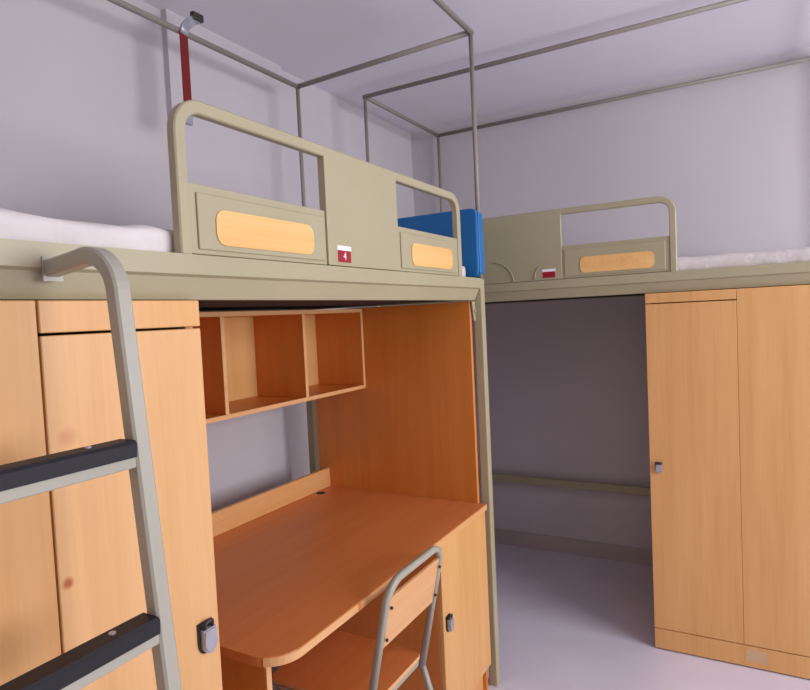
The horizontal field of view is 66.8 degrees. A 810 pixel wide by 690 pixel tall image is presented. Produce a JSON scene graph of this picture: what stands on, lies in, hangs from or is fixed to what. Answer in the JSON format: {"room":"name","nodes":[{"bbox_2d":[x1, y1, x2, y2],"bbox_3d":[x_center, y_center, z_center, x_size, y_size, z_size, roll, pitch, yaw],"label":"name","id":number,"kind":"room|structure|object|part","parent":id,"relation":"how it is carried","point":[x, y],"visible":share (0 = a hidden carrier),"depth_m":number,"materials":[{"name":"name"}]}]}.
{"room":"dormitory room","nodes":[
{"label":"dormitory room","id":0,"kind":"room"},
{"bbox_2d":[0,0,414,475],"bbox_3d":[-1.500,0.136,1.733,0.120,2.912,6.610,-1,3,29],"label":"wall","id":1,"kind":"structure","parent":0,"point":[83,104],"depth_m":2.30,"materials":[{"name":"paint"}]},
{"bbox_2d":[161,8,303,511],"bbox_3d":[-0.752,0.046,2.909,0.030,2.912,0.720,-1,3,29],"label":"pillar","id":2,"kind":"structure","parent":1,"relation":"attached to","point":[250,455],"depth_m":2.86,"materials":[{"name":"paint"}]},
{"bbox_2d":[141,0,809,132],"bbox_3d":[0.711,-1.416,0.377,5.360,0.100,6.610,-1,3,29],"label":"ceiling","id":3,"kind":"structure","parent":0,"point":[310,39],"depth_m":3.00,"materials":[{"name":"paint"}]},
{"bbox_2d":[271,543,809,689],"bbox_3d":[0.853,1.590,0.515,5.360,0.100,6.610,-1,3,29],"label":"floor","id":4,"kind":"structure","parent":0,"point":[566,621],"depth_m":3.02,"materials":[{"name":"tile"}]},
{"bbox_2d":[0,247,181,689],"bbox_3d":[-0.478,0.725,0.762,0.334,1.728,0.440,-1,3,29],"label":"ladder","id":5,"kind":"object","parent":4,"relation":"on","point":[82,665],"visible":1,"depth_m":0.89,"materials":[{"name":"metal"}]},
{"bbox_3d":[-0.562,-0.121,0.979,0.002,0.039,0.032,-1,3,29],"label":"hook plate","id":6,"kind":"part","parent":5,"relation":"part of","materials":[{"name":"metal"}]},
{"bbox_2d":[0,300,222,689],"bbox_3d":[-0.901,0.761,1.243,0.902,1.653,0.585,-1,3,29],"label":"wardrobe","id":7,"kind":"object","parent":4,"relation":"on","point":[71,571],"visible":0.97,"depth_m":1.04,"materials":[{"name":"brown wood"}]},
{"bbox_3d":[-0.614,0.711,0.889,0.019,1.549,0.258,-1,3,29],"label":"panel","id":8,"kind":"part","parent":7,"relation":"part of","materials":[{"name":"brown wood"}]},
{"bbox_3d":[-0.505,-0.054,1.111,0.019,0.052,0.324,-1,3,29],"label":"panel","id":9,"kind":"part","parent":7,"relation":"part of","materials":[{"name":"brown wood"}]},
{"bbox_3d":[-0.404,0.591,1.242,0.004,0.066,0.038,-1,3,29],"label":"lock plate","id":10,"kind":"part","parent":7,"relation":"part of","materials":[{"name":"metal"}]},
{"bbox_2d":[0,0,499,686],"bbox_3d":[-0.595,0.158,1.883,0.958,2.768,2.175,-1,3,29],"label":"bed","id":11,"kind":"object","parent":4,"relation":"on","point":[234,251],"visible":0.94,"depth_m":1.62,"materials":[{"name":"beige metal"}]},
{"bbox_2d":[179,11,203,125],"bbox_3d":[-0.828,-1.081,2.391,0.026,0.457,0.135,-1,3,29],"label":"strap","id":12,"kind":"object","parent":11,"relation":"hanging from","point":[195,18],"visible":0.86,"depth_m":2.37,"materials":[{"name":"fabric"}]},
{"bbox_3d":[-1.045,-1.184,2.043,0.023,0.023,2.161,-1,3,29],"label":"canopy rod","id":13,"kind":"part","parent":11,"relation":"part of","materials":[{"name":"grey metal"}]},
{"bbox_2d":[0,207,465,276],"bbox_3d":[-0.611,-0.230,1.821,0.844,0.076,1.998,-1,3,29],"label":"mattress","id":14,"kind":"object","parent":11,"relation":"on","point":[15,225],"visible":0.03,"depth_m":1.06,"materials":[{"name":"white fabric"}]},
{"bbox_3d":[-0.221,-0.166,1.650,0.060,0.089,2.086,-1,3,29],"label":"rail","id":15,"kind":"part","parent":11,"relation":"part of","materials":[{"name":"beige metal"}]},
{"bbox_3d":[-1.010,-0.149,2.094,0.040,0.089,2.085,-1,3,29],"label":"rail","id":16,"kind":"part","parent":11,"relation":"part of","materials":[{"name":"beige metal"}]},
{"bbox_3d":[-0.326,-0.269,1.431,0.022,0.143,0.455,-1,3,29],"label":"guard panel","id":17,"kind":"part","parent":11,"relation":"part of","materials":[{"name":"beige metal"}]},
{"bbox_3d":[-0.449,0.610,3.061,0.038,1.744,0.040,-1,3,29],"label":"post","id":18,"kind":"part","parent":11,"relation":"part of","materials":[{"name":"beige metal"}]},
{"bbox_3d":[-0.124,-0.380,1.794,0.024,0.314,1.355,-1,3,29],"label":"guard frame","id":19,"kind":"part","parent":11,"relation":"part of","materials":[{"name":"beige metal"}]},
{"bbox_3d":[-0.125,-0.378,1.789,0.023,0.309,0.378,-1,3,29],"label":"guard plate","id":20,"kind":"part","parent":11,"relation":"part of","materials":[{"name":"beige metal"}]},
{"bbox_3d":[-0.126,-1.270,2.750,0.910,0.043,0.023,-1,3,29],"label":"canopy rod","id":21,"kind":"part","parent":11,"relation":"part of","materials":[{"name":"grey metal"}]},
{"bbox_3d":[-0.099,-0.225,2.801,0.853,0.089,0.040,-1,3,29],"label":"rail","id":22,"kind":"part","parent":11,"relation":"part of","materials":[{"name":"beige metal"}]},
{"bbox_3d":[0.084,-0.322,2.160,0.022,0.143,0.464,-1,3,29],"label":"guard panel","id":23,"kind":"part","parent":11,"relation":"part of","materials":[{"name":"beige metal"}]},
{"bbox_2d":[397,209,484,277],"bbox_3d":[-0.062,-0.416,2.761,0.872,0.284,0.064,-1,3,29],"label":"board","id":24,"kind":"object","parent":11,"relation":"on","point":[471,225],"visible":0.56,"depth_m":2.55,"materials":[{"name":"blue plastic"}]},
{"bbox_3d":[0.316,-0.423,2.548,0.004,0.250,0.044,-1,3,29],"label":"edge trim","id":25,"kind":"part","parent":24,"relation":"part of","materials":[{"name":"blue plastic"}]},
{"bbox_3d":[-0.254,-1.221,1.595,0.023,0.023,2.161,-1,3,29],"label":"canopy rod","id":26,"kind":"part","parent":11,"relation":"part of","materials":[{"name":"grey metal"}]},
{"bbox_3d":[0.348,0.593,2.612,0.038,1.744,0.040,-1,3,29],"label":"post","id":27,"kind":"part","parent":11,"relation":"part of","materials":[{"name":"beige metal"}]},
{"bbox_2d":[212,302,486,689],"bbox_3d":[-0.350,0.691,2.216,0.869,1.650,1.315,-1,3,29],"label":"desk","id":28,"kind":"object","parent":4,"relation":"on","point":[396,479],"visible":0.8,"depth_m":2.56,"materials":[{"name":"orange laminate"}]},
{"bbox_3d":[-0.664,1.164,1.733,0.778,0.780,0.018,-1,3,29],"label":"support panel","id":29,"kind":"part","parent":28,"relation":"part of","materials":[{"name":"orange laminate"}]},
{"bbox_2d":[192,309,365,423],"bbox_3d":[-0.627,0.060,2.300,0.270,0.363,1.320,-1,3,29],"label":"wall shelf","id":30,"kind":"object","parent":28,"relation":"attached to","point":[253,361],"visible":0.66,"depth_m":2.49,"materials":[{"name":"orange laminate"}]},
{"bbox_3d":[-0.050,0.651,2.789,0.826,1.650,0.018,-1,3,29],"label":"panel","id":31,"kind":"part","parent":28,"relation":"part of","materials":[{"name":"orange laminate"}]},
{"bbox_2d":[272,545,441,689],"bbox_3d":[-0.138,1.084,1.990,0.518,0.867,0.366,-1,3,29],"label":"desk chair","id":32,"kind":"object","parent":4,"relation":"on","point":[341,660],"visible":0.98,"depth_m":1.96,"materials":[{"name":"wood"}]},
{"bbox_3d":[-0.190,1.056,2.017,0.385,0.014,0.335,-1,3,29],"label":"seat","id":33,"kind":"part","parent":32,"relation":"part of","materials":[{"name":"orange laminate"}]},
{"bbox_3d":[-0.183,1.074,2.014,0.371,0.018,0.358,-1,3,29],"label":"seat frame","id":34,"kind":"part","parent":32,"relation":"part of","materials":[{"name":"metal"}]},
{"bbox_3d":[0.019,0.782,1.879,0.044,0.154,0.315,-1,3,29],"label":"backrest","id":35,"kind":"part","parent":32,"relation":"part of","materials":[{"name":"brown wood"}]},
{"bbox_3d":[0.116,1.279,2.056,0.139,0.438,0.020,-1,3,29],"label":"leg","id":36,"kind":"part","parent":32,"relation":"part of","materials":[{"name":"metal"}]},
{"bbox_2d":[336,511,490,689],"bbox_3d":[-0.015,1.097,2.543,0.636,0.779,0.428,-1,3,29],"label":"base cabinet","id":37,"kind":"object","parent":4,"relation":"on","point":[459,650],"visible":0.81,"depth_m":2.34,"materials":[{"name":"orange laminate"}]},
{"bbox_3d":[0.158,1.014,2.235,0.004,0.062,0.036,-1,3,29],"label":"lock plate","id":38,"kind":"part","parent":37,"relation":"part of","materials":[{"name":"metal"}]},
{"bbox_3d":[0.237,1.032,2.397,0.017,0.658,0.427,-1,3,29],"label":"door","id":39,"kind":"part","parent":37,"relation":"part of","materials":[{"name":"brown wood"}]},
{"bbox_2d":[362,0,809,495],"bbox_3d":[1.035,-0.030,3.364,2.250,2.854,0.961,-1,3,29],"label":"bed","id":40,"kind":"object","parent":4,"relation":"on","point":[520,249],"visible":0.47,"depth_m":2.95,"materials":[{"name":"beige metal"}]},
{"bbox_3d":[0.002,-1.421,3.847,0.023,0.023,0.931,-1,3,29],"label":"canopy rod","id":41,"kind":"part","parent":40,"relation":"part of","materials":[{"name":"grey metal"}]},
{"bbox_3d":[0.570,-0.480,3.060,0.425,0.331,0.023,-1,3,29],"label":"guard plate","id":42,"kind":"part","parent":40,"relation":"part of","materials":[{"name":"beige metal"}]},
{"bbox_3d":[0.740,-1.413,2.898,2.236,0.023,0.023,-1,3,29],"label":"canopy rod","id":43,"kind":"part","parent":40,"relation":"part of","materials":[{"name":"grey metal"}]},
{"bbox_3d":[1.247,-0.332,3.752,2.160,0.089,0.040,-1,3,29],"label":"rail","id":44,"kind":"part","parent":40,"relation":"part of","materials":[{"name":"beige metal"}]},
{"bbox_3d":[0.608,-0.483,3.040,1.355,0.336,0.024,-1,3,29],"label":"guard frame","id":45,"kind":"part","parent":40,"relation":"part of","materials":[{"name":"beige metal"}]},
{"bbox_3d":[0.804,-0.275,2.965,2.161,0.089,0.060,-1,3,29],"label":"rail","id":46,"kind":"part","parent":40,"relation":"part of","materials":[{"name":"beige metal"}]},
{"bbox_3d":[0.968,-0.402,2.842,0.479,0.156,0.022,-1,3,29],"label":"guard panel","id":47,"kind":"part","parent":40,"relation":"part of","materials":[{"name":"beige metal"}]},
{"bbox_3d":[1.195,-1.471,3.708,2.236,0.023,0.023,-1,3,29],"label":"canopy rod","id":48,"kind":"part","parent":40,"relation":"part of","materials":[{"name":"grey metal"}]},
{"bbox_2d":[485,246,809,284],"bbox_3d":[1.011,-0.376,3.325,2.068,0.076,0.837,-1,3,29],"label":"mattress","id":49,"kind":"object","parent":40,"relation":"on","point":[790,255],"visible":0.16,"depth_m":2.61,"materials":[{"name":"white fabric"}]},
{"bbox_2d":[645,285,809,678],"bbox_3d":[1.648,0.559,3.019,0.716,1.653,0.885,-1,3,29],"label":"wardrobe","id":50,"kind":"object","parent":4,"relation":"on","point":[728,370],"visible":1,"depth_m":2.66,"materials":[{"name":"brown wood"}]},
{"bbox_3d":[1.253,-0.214,2.707,0.364,0.044,0.019,-1,3,29],"label":"panel","id":51,"kind":"part","parent":50,"relation":"part of","materials":[{"name":"brown wood"}]},
{"bbox_3d":[1.290,0.561,2.743,0.364,1.500,0.019,-1,3,29],"label":"door","id":52,"kind":"part","parent":50,"relation":"part of","materials":[{"name":"brown wood"}]},
{"bbox_3d":[1.601,0.530,2.566,0.350,1.549,0.019,-1,3,29],"label":"panel","id":53,"kind":"part","parent":50,"relation":"part of","materials":[{"name":"brown wood"}]},
{"bbox_2d":[411,48,809,548],"bbox_3d":[2.369,-0.117,3.269,5.120,2.912,0.120,-1,3,29],"label":"wall","id":54,"kind":"structure","parent":0,"point":[568,388],"depth_m":3.83,"materials":[{"name":"paint"}]},
{"bbox_2d":[494,528,652,565],"bbox_3d":[2.408,1.290,3.273,5.108,0.100,0.012,-1,3,29],"label":"baseboard","id":55,"kind":"structure","parent":54,"relation":"attached to","point":[629,554],"depth_m":4.00,"materials":[{"name":"paint"}]}
]}

